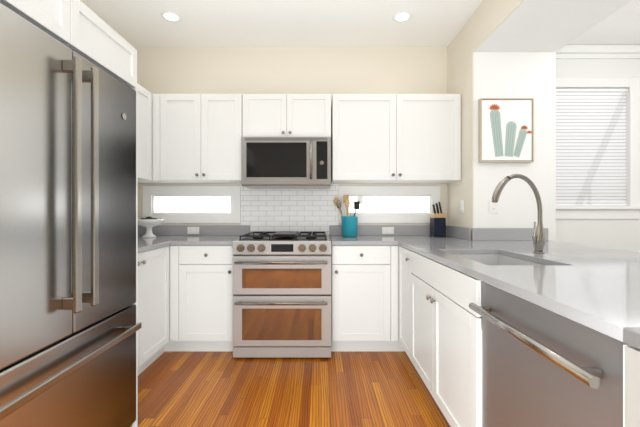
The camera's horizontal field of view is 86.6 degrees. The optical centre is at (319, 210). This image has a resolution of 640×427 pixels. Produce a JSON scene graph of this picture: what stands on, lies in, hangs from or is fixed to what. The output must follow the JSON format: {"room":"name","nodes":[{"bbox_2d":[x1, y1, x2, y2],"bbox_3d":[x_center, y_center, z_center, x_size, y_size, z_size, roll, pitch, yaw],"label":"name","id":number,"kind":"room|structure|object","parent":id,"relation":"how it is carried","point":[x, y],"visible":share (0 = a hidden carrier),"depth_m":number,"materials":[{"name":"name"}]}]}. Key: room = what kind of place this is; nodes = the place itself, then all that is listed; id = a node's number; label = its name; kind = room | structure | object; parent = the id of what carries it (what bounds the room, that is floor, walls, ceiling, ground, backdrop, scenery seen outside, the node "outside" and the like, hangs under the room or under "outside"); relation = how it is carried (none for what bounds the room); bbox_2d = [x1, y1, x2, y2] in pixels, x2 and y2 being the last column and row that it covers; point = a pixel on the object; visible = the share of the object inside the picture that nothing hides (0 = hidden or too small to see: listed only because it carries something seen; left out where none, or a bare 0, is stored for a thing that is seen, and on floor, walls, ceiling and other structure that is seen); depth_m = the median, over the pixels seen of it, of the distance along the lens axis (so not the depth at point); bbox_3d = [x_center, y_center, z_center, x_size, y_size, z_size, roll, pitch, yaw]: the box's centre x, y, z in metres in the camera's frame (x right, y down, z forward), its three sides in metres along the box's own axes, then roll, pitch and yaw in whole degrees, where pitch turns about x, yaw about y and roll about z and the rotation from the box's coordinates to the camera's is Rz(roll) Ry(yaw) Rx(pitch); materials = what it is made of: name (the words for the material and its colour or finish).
{"room":"kitchen","nodes":[
{"label":"kitchen","id":0,"kind":"room"},
{"bbox_2d":[80,0,133,46],"bbox_3d":[-1.900,-0.230,0.385,0.160,2.760,5.890,0,0,0],"label":"wall","id":1,"kind":"structure","parent":0,"point":[106,22],"depth_m":2.88,"materials":[{"name":"paint"}]},
{"bbox_2d":[137,83,156,182],"bbox_3d":[-1.612,-0.650,2.671,0.410,0.760,0.660,0,0,0],"label":"upper cabinet","id":2,"kind":"object","parent":1,"relation":"attached to","point":[147,101],"depth_m":2.91,"materials":[{"name":"white wood"}]},
{"bbox_2d":[138,351,450,426],"bbox_3d":[0.815,1.175,0.465,5.590,0.050,6.050,0,0,0],"label":"floor","id":3,"kind":"structure","parent":0,"point":[336,389],"depth_m":2.15,"materials":[{"name":"brown wood"}]},
{"bbox_2d":[0,0,137,426],"bbox_3d":[-1.391,0.150,1.318,0.852,2.000,0.956,0,0,0],"label":"tall cabinet","id":4,"kind":"object","parent":3,"relation":"on","point":[81,28],"visible":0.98,"depth_m":1.43,"materials":[{"name":"white wood"}]},
{"bbox_2d":[0,3,141,426],"bbox_3d":[-1.349,0.254,1.316,0.903,1.768,0.912,0,0,0],"label":"refrigerator","id":5,"kind":"object","parent":3,"relation":"on","point":[69,327],"visible":1,"depth_m":1.25,"materials":[{"name":"silver metal"}]},
{"bbox_2d":[138,245,177,374],"bbox_3d":[-1.473,0.713,2.265,0.688,0.876,0.930,0,0,0],"label":"base cabinet","id":6,"kind":"object","parent":3,"relation":"on","point":[158,267],"depth_m":2.52,"materials":[{"name":"white wood"}]},
{"bbox_2d":[138,225,173,251],"bbox_3d":[-1.488,0.206,2.564,0.660,0.132,1.528,0,0,0],"label":"countertop","id":7,"kind":"structure","parent":6,"relation":"on","point":[164,233],"depth_m":2.96,"materials":[{"name":"grey stone"}]},
{"bbox_2d":[138,216,164,237],"bbox_3d":[-1.550,0.144,3.080,0.256,0.190,0.256,0,0,0],"label":"pedestal bowl","id":8,"kind":"object","parent":7,"relation":"on","point":[149,223],"visible":0.94,"depth_m":3.03,"materials":[{"name":"white ceramic"}]},
{"bbox_2d":[187,227,198,233],"bbox_3d":[-1.230,0.190,3.294,0.115,0.070,0.011,0,0,0],"label":"electrical outlet","id":9,"kind":"object","parent":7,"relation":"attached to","point":[192,230],"visible":1,"depth_m":3.29,"materials":[{"name":"white plastic"}]},
{"bbox_2d":[186,245,232,350],"bbox_3d":[-0.939,0.713,3.019,0.515,0.876,0.617,0,0,0],"label":"base cabinet","id":10,"kind":"object","parent":3,"relation":"on","point":[209,295],"depth_m":2.72,"materials":[{"name":"white wood"}]},
{"bbox_2d":[174,225,249,244],"bbox_3d":[-0.920,0.206,3.012,0.477,0.132,0.633,0,0,0],"label":"countertop","id":11,"kind":"structure","parent":10,"relation":"on","point":[208,234],"depth_m":3.30,"materials":[{"name":"grey stone"}]},
{"bbox_2d":[232,231,330,357],"bbox_3d":[-0.294,0.670,2.924,0.762,0.960,0.742,0,0,0],"label":"range","id":12,"kind":"object","parent":3,"relation":"on","point":[281,293],"visible":1,"depth_m":2.62,"materials":[{"name":"silver metal"}]},
{"bbox_2d":[331,244,382,350],"bbox_3d":[0.358,0.713,3.018,0.530,0.876,0.616,0,0,0],"label":"base cabinet","id":13,"kind":"object","parent":3,"relation":"on","point":[356,270],"depth_m":2.72,"materials":[{"name":"white wood"}]},
{"bbox_2d":[329,225,393,244],"bbox_3d":[0.352,0.206,3.012,0.519,0.132,0.633,0,0,0],"label":"countertop","id":14,"kind":"structure","parent":13,"relation":"on","point":[367,234],"depth_m":3.07,"materials":[{"name":"grey stone"}]},
{"bbox_2d":[334,195,362,236],"bbox_3d":[0.268,0.044,3.160,0.277,0.390,0.158,0,0,0],"label":"utensil crock","id":15,"kind":"object","parent":14,"relation":"on","point":[349,226],"visible":1,"depth_m":3.12,"materials":[{"name":"teal ceramic"}]},
{"bbox_2d":[391,245,477,359],"bbox_3d":[0.907,0.713,2.515,0.681,0.876,0.430,0,0,0],"label":"base cabinet","id":16,"kind":"object","parent":3,"relation":"on","point":[407,265],"depth_m":2.50,"materials":[{"name":"white wood"}]},
{"bbox_2d":[411,280,481,426],"bbox_3d":[0.938,0.812,1.859,0.619,0.676,1.003,0,0,0],"label":"base cabinet","id":17,"kind":"object","parent":3,"relation":"on","point":[413,305],"depth_m":1.65,"materials":[{"name":"white wood"}]},
{"bbox_2d":[394,225,639,348],"bbox_3d":[1.236,0.290,1.679,1.248,0.300,3.298,0,0,0],"label":"countertop","id":18,"kind":"structure","parent":17,"relation":"on","point":[595,288],"depth_m":1.39,"materials":[{"name":"grey stone"}]},
{"bbox_2d":[382,227,393,233],"bbox_3d":[0.660,0.190,3.294,0.115,0.070,0.011,0,0,0],"label":"electrical outlet","id":19,"kind":"object","parent":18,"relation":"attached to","point":[387,230],"visible":1,"depth_m":3.29,"materials":[{"name":"white plastic"}]},
{"bbox_2d":[430,202,445,236],"bbox_3d":[1.099,0.077,3.170,0.114,0.324,0.122,0,0,0],"label":"knife block","id":20,"kind":"object","parent":18,"relation":"on","point":[437,224],"visible":1,"depth_m":3.11,"materials":[{"name":"blue wood"}]},
{"bbox_2d":[491,174,545,252],"bbox_3d":[1.138,0.013,1.968,0.304,0.452,0.098,0,0,0],"label":"faucet","id":21,"kind":"object","parent":18,"relation":"on","point":[538,237],"visible":1,"depth_m":1.94,"materials":[{"name":"silver metal"}]},
{"bbox_2d":[469,281,627,426],"bbox_3d":[0.884,0.707,1.032,0.602,0.862,0.641,0,0,0],"label":"dishwasher","id":22,"kind":"object","parent":3,"relation":"on","point":[542,367],"visible":0.73,"depth_m":0.97,"materials":[{"name":"silver metal"}]},
{"bbox_2d":[623,345,639,426],"bbox_3d":[0.938,0.713,0.379,0.619,0.876,0.658,0,0,0],"label":"base cabinet","id":23,"kind":"object","parent":3,"relation":"on","point":[631,355],"depth_m":0.68,"materials":[{"name":"white wood"}]},
{"bbox_2d":[82,0,639,46],"bbox_3d":[0.815,-1.660,0.465,5.590,0.100,6.050,0,0,0],"label":"ceiling","id":24,"kind":"structure","parent":0,"point":[289,23],"depth_m":2.92,"materials":[{"name":"paint"}]},
{"bbox_2d":[161,11,180,21],"bbox_3d":[-1.230,-1.605,2.810,0.156,0.009,0.156,0,0,0],"label":"recessed light","id":25,"kind":"object","parent":24,"relation":"in","point":[169,16],"visible":0.98,"depth_m":2.81,"materials":[{"name":"white"}]},
{"bbox_2d":[393,11,411,21],"bbox_3d":[0.680,-1.605,2.810,0.156,0.009,0.156,0,0,0],"label":"recessed light","id":26,"kind":"object","parent":24,"relation":"in","point":[402,16],"visible":1,"depth_m":2.81,"materials":[{"name":"white"}]},
{"bbox_2d":[447,0,631,77],"bbox_3d":[1.590,-1.455,0.465,0.680,0.309,5.729,0,0,0],"label":"soffit","id":27,"kind":"structure","parent":24,"relation":"attached to","point":[522,25],"depth_m":2.45,"materials":[{"name":"white paint"}]},
{"bbox_2d":[134,47,639,251],"bbox_3d":[0.815,-0.230,3.410,5.590,2.760,0.160,0,0,0],"label":"wall","id":28,"kind":"structure","parent":0,"point":[292,70],"depth_m":3.33,"materials":[{"name":"paint"}]},
{"bbox_2d":[143,186,240,222],"bbox_3d":[-1.255,-0.062,3.367,0.956,0.361,0.106,0,0,0],"label":"window strip","id":29,"kind":"object","parent":28,"relation":"attached to","point":[195,204],"visible":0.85,"depth_m":3.31,"materials":[{"name":"white glass"}]},
{"bbox_2d":[157,94,248,182],"bbox_3d":[-1.060,-0.650,3.119,0.859,0.760,0.417,0,0,0],"label":"upper cabinet","id":30,"kind":"object","parent":28,"relation":"attached to","point":[199,136],"depth_m":2.99,"materials":[{"name":"white wood"}]},
{"bbox_2d":[241,184,338,234],"bbox_3d":[-0.296,-0.013,3.324,0.957,0.504,0.008,0,0,0],"label":"tile backsplash","id":31,"kind":"structure","parent":28,"relation":"attached to","point":[298,210],"depth_m":3.32,"materials":[{"name":"white tile"}]},
{"bbox_2d":[249,94,332,138],"bbox_3d":[-0.292,-0.838,3.154,0.780,0.385,0.347,0,0,0],"label":"upper cabinet","id":32,"kind":"object","parent":28,"relation":"attached to","point":[270,115],"depth_m":2.99,"materials":[{"name":"white wood"}]},
{"bbox_2d":[241,137,330,188],"bbox_3d":[-0.293,-0.428,3.099,0.774,0.426,0.439,0,0,0],"label":"microwave","id":33,"kind":"object","parent":32,"relation":"attached to","point":[285,162],"visible":0.98,"depth_m":2.93,"materials":[{"name":"silver metal"}]},
{"bbox_2d":[339,186,439,222],"bbox_3d":[0.680,-0.062,3.367,0.992,0.361,0.106,0,0,0],"label":"window strip","id":34,"kind":"object","parent":28,"relation":"attached to","point":[397,204],"visible":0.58,"depth_m":3.31,"materials":[{"name":"white glass"}]},
{"bbox_2d":[331,94,460,182],"bbox_3d":[0.647,-0.650,3.154,1.201,0.760,0.347,0,0,0],"label":"upper cabinet","id":35,"kind":"object","parent":28,"relation":"attached to","point":[375,138],"depth_m":2.99,"materials":[{"name":"white wood"}]},
{"bbox_2d":[556,78,639,218],"bbox_3d":[2.525,-0.610,3.370,1.230,1.380,0.180,0,0,0],"label":"dining window","id":36,"kind":"structure","parent":28,"relation":"in","point":[633,84],"depth_m":3.31,"materials":[{"name":"white wood"}]},
{"bbox_2d":[556,88,627,205],"bbox_3d":[2.525,-0.630,3.357,1.002,1.153,0.045,0,0,0],"label":"window blinds","id":37,"kind":"object","parent":36,"relation":"attached to","point":[591,149],"visible":0.6,"depth_m":3.35,"materials":[{"name":"white plastic"}]},
{"bbox_2d":[556,45,639,58],"bbox_3d":[2.690,-1.550,3.304,1.516,0.119,0.049,0,0,0],"label":"crown molding","id":38,"kind":"structure","parent":28,"relation":"attached to","point":[599,52],"depth_m":3.29,"materials":[{"name":"white wood"}]},
{"bbox_2d":[447,52,555,240],"bbox_3d":[1.590,-0.075,3.054,0.680,2.450,0.549,0,0,0],"label":"wall","id":39,"kind":"structure","parent":0,"point":[473,78],"depth_m":2.78,"materials":[{"name":"white paint"}]},
{"bbox_2d":[460,200,463,212],"bbox_3d":[1.244,-0.040,2.980,0.011,0.115,0.075,0,0,0],"label":"light switch","id":40,"kind":"object","parent":39,"relation":"attached to","point":[461,206],"visible":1,"depth_m":2.97,"materials":[{"name":"white plastic"}]},
{"bbox_2d":[489,199,497,212],"bbox_3d":[1.420,-0.040,2.775,0.075,0.115,0.010,0,0,0],"label":"electrical outlet","id":41,"kind":"object","parent":39,"relation":"attached to","point":[493,207],"depth_m":2.77,"materials":[{"name":"white plastic"}]},
{"bbox_2d":[478,98,533,162],"bbox_3d":[1.510,-0.652,2.759,0.430,0.515,0.040,0,0,0],"label":"framed picture","id":42,"kind":"object","parent":39,"relation":"attached to","point":[505,130],"visible":1,"depth_m":2.75,"materials":[{"name":"beige paper"}]}
]}

